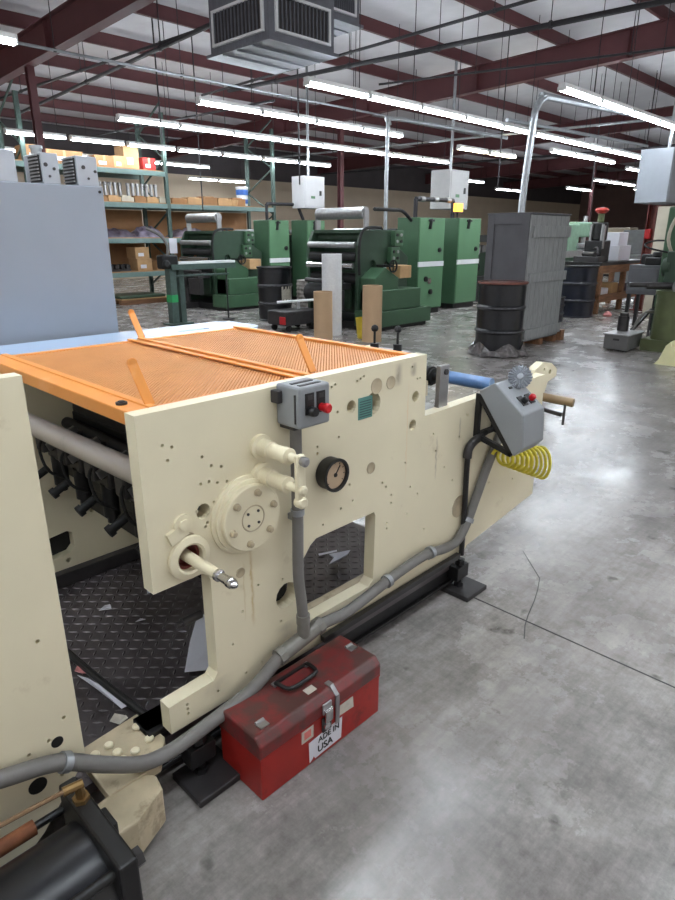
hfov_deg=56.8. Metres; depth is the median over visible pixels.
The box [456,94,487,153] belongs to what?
light fixture
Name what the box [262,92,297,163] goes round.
light fixture
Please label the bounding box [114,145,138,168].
cardboard box
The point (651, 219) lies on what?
frame
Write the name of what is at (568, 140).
light fixture
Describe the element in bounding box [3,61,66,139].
light fixture
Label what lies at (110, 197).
carton
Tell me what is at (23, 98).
purlin
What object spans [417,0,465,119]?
light fixture
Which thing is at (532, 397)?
switch
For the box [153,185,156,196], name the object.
metal cylinder
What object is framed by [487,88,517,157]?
light fixture
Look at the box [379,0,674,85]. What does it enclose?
pipe
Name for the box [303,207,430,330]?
press
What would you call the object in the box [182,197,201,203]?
carton
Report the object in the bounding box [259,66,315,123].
light fixture
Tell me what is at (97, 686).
paper scrap
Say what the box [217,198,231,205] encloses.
carton
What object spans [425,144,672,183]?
rafter
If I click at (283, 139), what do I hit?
light fixture
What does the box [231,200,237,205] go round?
carton
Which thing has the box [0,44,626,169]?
purlin
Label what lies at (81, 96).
light fixture
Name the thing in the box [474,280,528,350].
drum
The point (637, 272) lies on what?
base cabinet
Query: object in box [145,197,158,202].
carton
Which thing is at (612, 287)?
shelf item
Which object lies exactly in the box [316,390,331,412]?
switch plate
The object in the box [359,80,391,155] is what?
light fixture
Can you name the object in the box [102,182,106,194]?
metal cylinder
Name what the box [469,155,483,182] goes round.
light fixture
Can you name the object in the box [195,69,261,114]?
light fixture
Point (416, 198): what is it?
pipe
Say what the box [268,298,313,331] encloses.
trolley
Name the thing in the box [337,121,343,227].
column
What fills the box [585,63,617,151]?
light fixture
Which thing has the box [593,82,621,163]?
light fixture
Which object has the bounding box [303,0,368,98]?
light fixture
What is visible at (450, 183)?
electrical box
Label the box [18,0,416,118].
pipe
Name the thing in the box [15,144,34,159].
cardboard box
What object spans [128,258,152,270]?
cardboard box
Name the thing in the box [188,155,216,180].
light fixture
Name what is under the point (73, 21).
rafter
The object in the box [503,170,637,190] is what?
rafter
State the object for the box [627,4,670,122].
light fixture
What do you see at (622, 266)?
bench
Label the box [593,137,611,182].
light fixture
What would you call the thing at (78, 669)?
paper scrap
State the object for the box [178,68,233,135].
light fixture
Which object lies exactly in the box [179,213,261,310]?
press
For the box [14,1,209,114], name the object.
pipe
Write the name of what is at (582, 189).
light fixture
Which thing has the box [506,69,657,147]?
conduit
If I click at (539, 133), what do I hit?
light fixture
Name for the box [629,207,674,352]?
machine
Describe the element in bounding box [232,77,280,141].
light fixture
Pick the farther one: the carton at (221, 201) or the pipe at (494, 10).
the carton at (221, 201)
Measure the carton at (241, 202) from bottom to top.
0.183 m
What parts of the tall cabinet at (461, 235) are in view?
door, door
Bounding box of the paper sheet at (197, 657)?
[185,615,207,671]
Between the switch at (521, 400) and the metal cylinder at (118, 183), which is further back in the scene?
the metal cylinder at (118, 183)
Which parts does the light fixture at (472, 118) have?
hanger rod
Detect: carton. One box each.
[105,195,120,200]
[119,195,133,201]
[131,196,146,201]
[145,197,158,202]
[156,197,170,202]
[170,198,187,203]
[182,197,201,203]
[199,196,217,204]
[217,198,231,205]
[228,198,245,205]
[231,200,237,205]
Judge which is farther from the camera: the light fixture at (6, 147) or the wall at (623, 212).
the wall at (623, 212)
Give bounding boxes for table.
[146,227,235,325]
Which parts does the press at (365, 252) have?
frame, infeed arm, frame, button panel, button panel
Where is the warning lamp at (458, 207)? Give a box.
[453,203,463,217]
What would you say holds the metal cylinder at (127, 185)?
on the rack
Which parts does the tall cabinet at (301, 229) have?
door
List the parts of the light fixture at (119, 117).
hanger rod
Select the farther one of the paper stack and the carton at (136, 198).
the carton at (136, 198)
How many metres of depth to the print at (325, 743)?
1.83 m
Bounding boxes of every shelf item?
[600,287,607,294]
[602,282,617,292]
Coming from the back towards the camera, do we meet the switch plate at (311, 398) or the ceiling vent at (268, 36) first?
the ceiling vent at (268, 36)
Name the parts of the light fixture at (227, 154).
hanger rod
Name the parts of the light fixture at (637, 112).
hanger rod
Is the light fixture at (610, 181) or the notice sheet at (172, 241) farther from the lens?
the light fixture at (610, 181)
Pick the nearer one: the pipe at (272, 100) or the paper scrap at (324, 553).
the paper scrap at (324, 553)
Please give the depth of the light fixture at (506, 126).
11.04 m
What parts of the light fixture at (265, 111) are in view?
hanger rod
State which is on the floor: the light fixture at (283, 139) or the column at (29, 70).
the column at (29, 70)
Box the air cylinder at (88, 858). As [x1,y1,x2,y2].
[0,776,145,899]
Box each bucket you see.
[235,187,247,205]
[355,317,361,338]
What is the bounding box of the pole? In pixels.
[383,116,507,267]
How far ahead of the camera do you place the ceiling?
13.77 m
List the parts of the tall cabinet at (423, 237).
door, door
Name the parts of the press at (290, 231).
rail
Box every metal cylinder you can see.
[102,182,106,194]
[107,182,111,194]
[112,182,116,194]
[117,182,121,195]
[125,183,129,195]
[130,183,134,195]
[135,184,138,195]
[139,184,143,195]
[144,184,148,196]
[148,184,152,196]
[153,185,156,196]
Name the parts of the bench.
leg, leg, leg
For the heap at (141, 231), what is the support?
on the rack
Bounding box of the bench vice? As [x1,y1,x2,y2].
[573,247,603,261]
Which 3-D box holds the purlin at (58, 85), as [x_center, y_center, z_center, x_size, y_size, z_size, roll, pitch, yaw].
[2.463,-11.127,22.503,0.120,0.220,53.000,18,26,41]
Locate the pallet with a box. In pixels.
[115,292,166,305]
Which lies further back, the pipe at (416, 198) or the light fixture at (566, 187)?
the light fixture at (566, 187)
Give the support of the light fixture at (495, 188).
hanging from the ceiling
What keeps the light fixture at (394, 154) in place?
hanging from the ceiling
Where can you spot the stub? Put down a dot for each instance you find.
(33, 148)
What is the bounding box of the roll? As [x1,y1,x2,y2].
[322,254,341,335]
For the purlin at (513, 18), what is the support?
attached to the ceiling
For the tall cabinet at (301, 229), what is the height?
1.760 m
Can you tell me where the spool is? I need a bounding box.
[296,279,307,307]
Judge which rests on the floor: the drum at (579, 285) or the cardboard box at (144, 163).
the drum at (579, 285)
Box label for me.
[282,286,290,299]
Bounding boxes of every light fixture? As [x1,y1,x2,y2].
[0,30,18,46]
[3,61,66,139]
[5,146,14,151]
[69,50,124,145]
[81,96,93,155]
[116,21,179,127]
[126,66,175,150]
[155,114,174,165]
[175,117,209,168]
[177,75,220,155]
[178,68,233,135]
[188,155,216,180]
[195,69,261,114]
[218,144,244,182]
[222,91,261,159]
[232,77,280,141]
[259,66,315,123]
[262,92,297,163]
[279,95,321,146]
[298,96,330,166]
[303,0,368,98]
[313,53,362,130]
[322,111,358,151]
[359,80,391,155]
[360,24,402,137]
[365,0,421,109]
[390,111,421,159]
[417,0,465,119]
[419,99,448,163]
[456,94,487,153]
[461,0,505,127]
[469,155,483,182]
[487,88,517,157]
[494,160,510,190]
[499,17,539,134]
[535,30,569,141]
[549,74,579,155]
[557,0,605,103]
[562,69,592,146]
[565,161,580,189]
[572,77,601,159]
[580,153,594,190]
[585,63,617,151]
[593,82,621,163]
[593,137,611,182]
[595,0,640,113]
[609,67,638,156]
[609,132,626,184]
[621,134,639,185]
[625,102,649,171]
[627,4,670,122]
[628,73,657,158]
[654,117,674,129]
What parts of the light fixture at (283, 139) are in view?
hanger rod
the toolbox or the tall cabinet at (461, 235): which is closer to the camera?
the toolbox
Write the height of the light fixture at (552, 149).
1.866 m
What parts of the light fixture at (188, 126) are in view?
hanger rod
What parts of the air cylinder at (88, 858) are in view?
piston rod, tie rod, plate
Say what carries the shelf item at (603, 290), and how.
on the bench
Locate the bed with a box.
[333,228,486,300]
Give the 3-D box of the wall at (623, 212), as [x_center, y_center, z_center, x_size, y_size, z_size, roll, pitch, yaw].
[27.645,-13.479,34.977,29.000,5.600,0.200,18,26,41]
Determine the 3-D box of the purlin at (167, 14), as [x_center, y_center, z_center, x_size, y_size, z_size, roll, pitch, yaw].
[6.382,-10.030,18.815,0.120,0.220,53.000,18,26,41]
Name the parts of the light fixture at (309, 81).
hanger rod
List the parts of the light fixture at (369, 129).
hanger rod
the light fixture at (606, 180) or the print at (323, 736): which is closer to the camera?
the print at (323, 736)
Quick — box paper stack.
[607,232,630,260]
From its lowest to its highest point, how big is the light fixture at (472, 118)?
1.866 m
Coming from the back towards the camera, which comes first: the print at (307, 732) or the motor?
the motor
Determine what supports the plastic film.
on the floor
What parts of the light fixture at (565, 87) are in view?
hanger rod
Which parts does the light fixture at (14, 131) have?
hanger rod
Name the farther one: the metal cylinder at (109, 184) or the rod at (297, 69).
the metal cylinder at (109, 184)
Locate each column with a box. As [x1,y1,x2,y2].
[24,65,45,152]
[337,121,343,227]
[586,166,596,239]
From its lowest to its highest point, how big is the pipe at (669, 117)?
1.298 m
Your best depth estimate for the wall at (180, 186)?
28.14 m
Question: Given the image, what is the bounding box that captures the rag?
[603,311,611,316]
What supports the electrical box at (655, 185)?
hanging from the ceiling
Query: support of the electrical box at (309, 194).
hanging from the ceiling
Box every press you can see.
[0,309,574,851]
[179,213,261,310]
[234,229,293,298]
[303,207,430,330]
[584,207,610,260]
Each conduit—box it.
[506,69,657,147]
[518,91,671,211]
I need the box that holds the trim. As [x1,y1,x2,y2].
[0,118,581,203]
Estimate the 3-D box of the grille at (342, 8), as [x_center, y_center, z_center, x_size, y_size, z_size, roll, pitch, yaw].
[0.057,-5.697,7.816,0.029,0.380,0.520,18,26,41]
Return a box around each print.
[304,729,310,740]
[318,723,338,742]
[318,737,332,751]
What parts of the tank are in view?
lid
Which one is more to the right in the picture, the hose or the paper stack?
the paper stack
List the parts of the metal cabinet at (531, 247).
frame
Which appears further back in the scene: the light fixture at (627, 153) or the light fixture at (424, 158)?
the light fixture at (424, 158)
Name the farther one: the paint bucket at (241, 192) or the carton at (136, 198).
the paint bucket at (241, 192)
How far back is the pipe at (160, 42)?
9.58 m
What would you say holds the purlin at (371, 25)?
attached to the ceiling
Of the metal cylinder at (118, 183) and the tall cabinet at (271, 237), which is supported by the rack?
the metal cylinder at (118, 183)
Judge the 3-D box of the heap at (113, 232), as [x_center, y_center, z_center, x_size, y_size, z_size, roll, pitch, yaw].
[-4.876,-4.754,13.645,0.600,0.200,0.900,18,26,41]
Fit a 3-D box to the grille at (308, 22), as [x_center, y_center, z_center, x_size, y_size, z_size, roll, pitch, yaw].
[-0.388,-4.951,7.186,0.029,0.380,0.860,18,26,41]
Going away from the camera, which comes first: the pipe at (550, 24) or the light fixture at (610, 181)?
the pipe at (550, 24)
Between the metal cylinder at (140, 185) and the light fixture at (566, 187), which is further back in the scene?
the light fixture at (566, 187)
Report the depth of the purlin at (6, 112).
19.87 m
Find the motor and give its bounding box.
[641,252,661,264]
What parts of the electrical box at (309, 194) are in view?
door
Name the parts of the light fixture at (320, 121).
hanger rod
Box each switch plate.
[305,392,318,416]
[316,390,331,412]
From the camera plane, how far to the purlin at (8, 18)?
12.21 m
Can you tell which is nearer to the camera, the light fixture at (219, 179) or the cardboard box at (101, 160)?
the cardboard box at (101, 160)
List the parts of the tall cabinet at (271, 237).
door, door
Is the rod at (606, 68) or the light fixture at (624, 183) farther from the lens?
the light fixture at (624, 183)
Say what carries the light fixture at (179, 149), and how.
hanging from the ceiling
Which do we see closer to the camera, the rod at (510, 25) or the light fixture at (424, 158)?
the rod at (510, 25)
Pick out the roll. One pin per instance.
(331, 263)
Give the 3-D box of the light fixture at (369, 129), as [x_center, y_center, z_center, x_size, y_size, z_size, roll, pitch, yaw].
[0.819,-6.671,11.150,0.116,1.866,1.110,18,26,41]
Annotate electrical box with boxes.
[292,66,324,208]
[430,61,468,209]
[634,102,674,204]
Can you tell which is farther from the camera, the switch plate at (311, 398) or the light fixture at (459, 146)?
the light fixture at (459, 146)
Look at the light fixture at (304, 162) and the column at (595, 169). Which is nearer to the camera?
the light fixture at (304, 162)
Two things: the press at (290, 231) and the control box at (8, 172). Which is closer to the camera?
the control box at (8, 172)
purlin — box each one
[0,9,599,150]
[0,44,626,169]
[0,91,632,186]
[0,108,605,188]
[7,74,636,180]
[134,2,660,145]
[359,14,674,132]
[455,0,674,97]
[631,0,674,19]
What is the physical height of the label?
0.300 m
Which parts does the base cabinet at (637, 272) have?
leg, leg, door, leg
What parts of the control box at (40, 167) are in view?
louvre panel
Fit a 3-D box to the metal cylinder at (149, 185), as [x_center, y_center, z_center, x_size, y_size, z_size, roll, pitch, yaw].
[-4.314,-5.921,14.453,0.090,0.420,0.090,18,26,41]
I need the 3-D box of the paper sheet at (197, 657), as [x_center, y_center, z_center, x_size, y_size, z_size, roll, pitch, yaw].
[-0.416,0.647,2.130,0.179,0.017,0.331,-3,19,-8]
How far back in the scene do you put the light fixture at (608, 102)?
9.09 m
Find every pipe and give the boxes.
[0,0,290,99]
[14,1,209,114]
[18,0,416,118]
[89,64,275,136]
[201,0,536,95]
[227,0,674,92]
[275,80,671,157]
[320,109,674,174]
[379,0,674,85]
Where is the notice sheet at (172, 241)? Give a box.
[169,238,177,252]
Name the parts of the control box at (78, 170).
louvre panel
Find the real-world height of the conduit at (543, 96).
3.805 m
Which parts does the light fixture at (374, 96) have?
hanger rod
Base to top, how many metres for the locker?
1.930 m
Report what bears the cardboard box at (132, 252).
on the cardboard box at (144, 264)
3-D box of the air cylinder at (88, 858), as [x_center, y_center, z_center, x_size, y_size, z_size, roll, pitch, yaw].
[-0.820,0.981,1.030,0.297,0.354,0.985,18,26,41]
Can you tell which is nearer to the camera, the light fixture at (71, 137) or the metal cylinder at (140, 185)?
the light fixture at (71, 137)
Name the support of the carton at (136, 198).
on the rack
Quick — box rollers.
[111,264,130,271]
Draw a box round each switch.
[516,396,528,405]
[524,393,535,402]
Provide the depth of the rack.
14.54 m
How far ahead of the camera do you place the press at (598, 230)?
12.04 m
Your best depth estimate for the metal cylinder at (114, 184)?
13.80 m
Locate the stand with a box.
[630,308,652,336]
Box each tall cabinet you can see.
[253,220,289,265]
[291,220,324,299]
[398,217,444,312]
[440,218,480,308]
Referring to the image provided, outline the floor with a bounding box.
[37,276,674,899]
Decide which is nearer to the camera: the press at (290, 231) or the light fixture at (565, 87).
the light fixture at (565, 87)
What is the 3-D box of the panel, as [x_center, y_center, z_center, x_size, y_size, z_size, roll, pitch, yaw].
[-1.772,-0.139,2.335,0.314,1.642,1.935,18,26,41]
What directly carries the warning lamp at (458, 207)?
on the tall cabinet at (461, 235)
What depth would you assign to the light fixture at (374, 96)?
8.77 m
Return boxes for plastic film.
[468,340,528,357]
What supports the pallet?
on the floor
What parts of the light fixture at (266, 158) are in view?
hanger rod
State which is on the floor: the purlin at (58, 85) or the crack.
the crack
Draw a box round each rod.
[151,18,162,143]
[191,37,203,210]
[297,69,299,184]
[497,25,510,188]
[590,68,606,196]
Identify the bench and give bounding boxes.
[565,259,639,313]
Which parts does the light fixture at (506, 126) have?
hanger rod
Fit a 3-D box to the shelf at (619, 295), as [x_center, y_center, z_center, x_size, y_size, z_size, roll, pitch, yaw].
[5.548,-3.234,12.947,0.700,0.140,2.250,18,26,41]
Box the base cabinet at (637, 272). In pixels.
[625,264,660,328]
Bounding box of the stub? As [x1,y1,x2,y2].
[28,145,42,153]
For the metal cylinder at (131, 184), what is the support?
on the rack
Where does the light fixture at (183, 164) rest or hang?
hanging from the ceiling
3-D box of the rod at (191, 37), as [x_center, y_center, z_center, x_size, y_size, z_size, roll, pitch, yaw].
[-2.673,-6.175,11.907,0.024,3.019,0.021,18,26,41]
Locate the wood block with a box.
[555,329,564,339]
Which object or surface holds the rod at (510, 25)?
hanging from the ceiling
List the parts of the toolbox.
carry handle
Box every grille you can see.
[210,0,264,47]
[274,0,330,46]
[334,0,356,17]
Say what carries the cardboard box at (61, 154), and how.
on the rack
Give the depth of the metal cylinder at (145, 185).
14.32 m
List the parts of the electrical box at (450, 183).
door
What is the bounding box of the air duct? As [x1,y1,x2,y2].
[334,0,363,36]
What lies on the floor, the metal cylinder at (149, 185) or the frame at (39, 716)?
the frame at (39, 716)
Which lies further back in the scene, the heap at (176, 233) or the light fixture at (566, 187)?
the light fixture at (566, 187)
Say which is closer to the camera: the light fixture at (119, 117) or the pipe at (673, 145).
the light fixture at (119, 117)
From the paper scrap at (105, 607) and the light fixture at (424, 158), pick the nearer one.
the paper scrap at (105, 607)
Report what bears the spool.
on the floor
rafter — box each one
[0,0,155,85]
[158,16,674,159]
[317,105,673,174]
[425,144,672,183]
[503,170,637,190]
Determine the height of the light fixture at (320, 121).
1.866 m
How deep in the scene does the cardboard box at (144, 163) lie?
13.63 m
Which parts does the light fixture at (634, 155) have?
hanger rod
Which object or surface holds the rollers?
on the rack
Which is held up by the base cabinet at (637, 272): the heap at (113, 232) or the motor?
the motor
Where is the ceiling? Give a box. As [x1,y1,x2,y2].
[0,0,674,186]
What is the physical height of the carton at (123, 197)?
0.120 m
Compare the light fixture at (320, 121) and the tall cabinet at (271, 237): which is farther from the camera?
the tall cabinet at (271, 237)
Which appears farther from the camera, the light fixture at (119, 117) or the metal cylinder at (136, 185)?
the metal cylinder at (136, 185)
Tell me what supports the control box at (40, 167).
on the panel
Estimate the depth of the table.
10.52 m
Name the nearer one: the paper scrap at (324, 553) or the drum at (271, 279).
the paper scrap at (324, 553)
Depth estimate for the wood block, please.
9.08 m
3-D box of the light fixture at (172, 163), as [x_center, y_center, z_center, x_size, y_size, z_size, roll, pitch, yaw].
[-4.731,-8.308,15.900,0.116,1.866,1.110,18,26,41]
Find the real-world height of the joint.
0.001 m
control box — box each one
[0,149,17,181]
[23,152,60,183]
[61,155,98,185]
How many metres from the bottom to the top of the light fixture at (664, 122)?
1.866 m
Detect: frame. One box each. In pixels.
[0,372,84,866]
[265,202,304,219]
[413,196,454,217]
[629,204,674,310]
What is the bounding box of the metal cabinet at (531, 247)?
[484,212,571,344]
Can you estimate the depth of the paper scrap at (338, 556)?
2.64 m
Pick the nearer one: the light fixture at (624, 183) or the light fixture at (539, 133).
the light fixture at (539, 133)
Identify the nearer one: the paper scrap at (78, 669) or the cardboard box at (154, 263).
the paper scrap at (78, 669)
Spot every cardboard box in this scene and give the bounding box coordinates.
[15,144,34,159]
[45,149,82,162]
[89,154,113,166]
[112,155,125,167]
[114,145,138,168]
[126,247,149,258]
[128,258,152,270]
[139,157,155,169]
[152,260,164,269]
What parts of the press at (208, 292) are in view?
frame, infeed arm, frame, button panel, button panel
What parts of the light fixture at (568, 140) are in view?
hanger rod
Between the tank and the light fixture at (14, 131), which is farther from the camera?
the light fixture at (14, 131)
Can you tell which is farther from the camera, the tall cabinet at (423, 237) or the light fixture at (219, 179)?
the light fixture at (219, 179)
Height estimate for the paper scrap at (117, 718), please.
0.015 m
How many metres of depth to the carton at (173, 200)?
14.29 m
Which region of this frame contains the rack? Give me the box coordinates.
[0,79,275,292]
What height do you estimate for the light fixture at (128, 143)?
1.866 m
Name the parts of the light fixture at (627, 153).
hanger rod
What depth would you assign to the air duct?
7.98 m
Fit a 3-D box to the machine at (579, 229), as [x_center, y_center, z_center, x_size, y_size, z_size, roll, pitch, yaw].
[5.833,-4.851,15.613,0.840,1.900,2.500,18,26,41]
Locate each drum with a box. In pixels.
[256,266,292,320]
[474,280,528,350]
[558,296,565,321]
[561,264,599,317]
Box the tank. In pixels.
[603,310,653,351]
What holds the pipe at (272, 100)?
hanging from the ceiling
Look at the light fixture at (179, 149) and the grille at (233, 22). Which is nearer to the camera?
the grille at (233, 22)
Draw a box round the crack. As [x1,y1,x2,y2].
[523,551,539,638]
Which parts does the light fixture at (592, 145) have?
hanger rod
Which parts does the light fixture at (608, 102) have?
hanger rod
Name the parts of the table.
motor, table frame, stand rod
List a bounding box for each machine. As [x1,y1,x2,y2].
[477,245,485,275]
[565,216,603,280]
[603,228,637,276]
[614,230,644,281]
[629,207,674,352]
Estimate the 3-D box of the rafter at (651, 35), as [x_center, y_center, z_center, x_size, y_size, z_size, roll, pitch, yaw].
[4.184,-7.362,11.791,29.000,1.342,0.180,18,26,41]
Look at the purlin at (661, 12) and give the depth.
10.34 m
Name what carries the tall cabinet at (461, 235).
on the floor
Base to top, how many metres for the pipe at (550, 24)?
0.970 m
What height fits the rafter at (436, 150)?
1.342 m
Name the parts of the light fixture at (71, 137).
hanger rod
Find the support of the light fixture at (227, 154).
hanging from the ceiling
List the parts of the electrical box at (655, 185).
door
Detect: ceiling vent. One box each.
[207,0,338,73]
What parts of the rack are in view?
upright frame, upright frame, upright frame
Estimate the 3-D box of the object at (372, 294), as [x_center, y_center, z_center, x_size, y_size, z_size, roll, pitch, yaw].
[0.493,-1.943,8.894,0.280,0.780,0.280,18,26,41]
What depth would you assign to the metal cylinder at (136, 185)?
14.17 m
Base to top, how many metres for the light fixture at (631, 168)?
1.866 m
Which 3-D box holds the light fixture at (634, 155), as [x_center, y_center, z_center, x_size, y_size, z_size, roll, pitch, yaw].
[7.250,-7.904,14.728,0.116,1.866,1.110,18,26,41]
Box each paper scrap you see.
[75,666,84,673]
[78,675,125,708]
[99,604,111,610]
[110,713,127,724]
[319,550,336,555]
[329,550,349,563]
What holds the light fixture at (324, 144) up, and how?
hanging from the ceiling
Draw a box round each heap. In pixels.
[107,228,136,236]
[131,226,163,236]
[166,228,200,236]
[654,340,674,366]
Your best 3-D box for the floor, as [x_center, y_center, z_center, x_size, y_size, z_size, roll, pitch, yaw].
[9.016,-4.599,17.953,29.000,0.100,53.000,18,26,41]
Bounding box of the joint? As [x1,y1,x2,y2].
[474,597,674,687]
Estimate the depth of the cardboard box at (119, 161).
13.19 m
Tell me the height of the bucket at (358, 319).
0.290 m
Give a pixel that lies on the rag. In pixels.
(607, 313)
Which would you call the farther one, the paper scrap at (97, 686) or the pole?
the pole
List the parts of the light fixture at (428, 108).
hanger rod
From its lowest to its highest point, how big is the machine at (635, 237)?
1.600 m
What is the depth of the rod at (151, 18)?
10.18 m
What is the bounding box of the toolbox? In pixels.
[219,635,379,799]
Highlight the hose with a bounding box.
[373,207,412,221]
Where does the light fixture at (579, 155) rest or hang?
hanging from the ceiling
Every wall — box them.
[17,172,579,279]
[577,183,674,249]
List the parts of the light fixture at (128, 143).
hanger rod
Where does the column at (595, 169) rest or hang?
on the floor
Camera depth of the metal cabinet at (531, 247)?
8.26 m
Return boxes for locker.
[642,206,674,316]
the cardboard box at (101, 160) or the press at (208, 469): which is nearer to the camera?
the press at (208, 469)
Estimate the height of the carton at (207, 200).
0.186 m
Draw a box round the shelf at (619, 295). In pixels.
[595,291,634,302]
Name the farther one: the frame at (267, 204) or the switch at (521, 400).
the frame at (267, 204)
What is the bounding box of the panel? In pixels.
[0,181,118,345]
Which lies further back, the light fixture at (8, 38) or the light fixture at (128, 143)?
the light fixture at (128, 143)
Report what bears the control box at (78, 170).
on the panel
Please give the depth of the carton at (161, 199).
13.97 m
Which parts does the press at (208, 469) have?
knob, knob, clamp lever, clamp lever, knob, head rail, rail, tie rod, clamp lever, knob, tie plate, clamp lever, head casing, guard handle, knob, guard handle, panel, guard frame, tread plate, gland plate, crank handle, guard handle, panel, data plate, lever, cable rail, lever, clamp handle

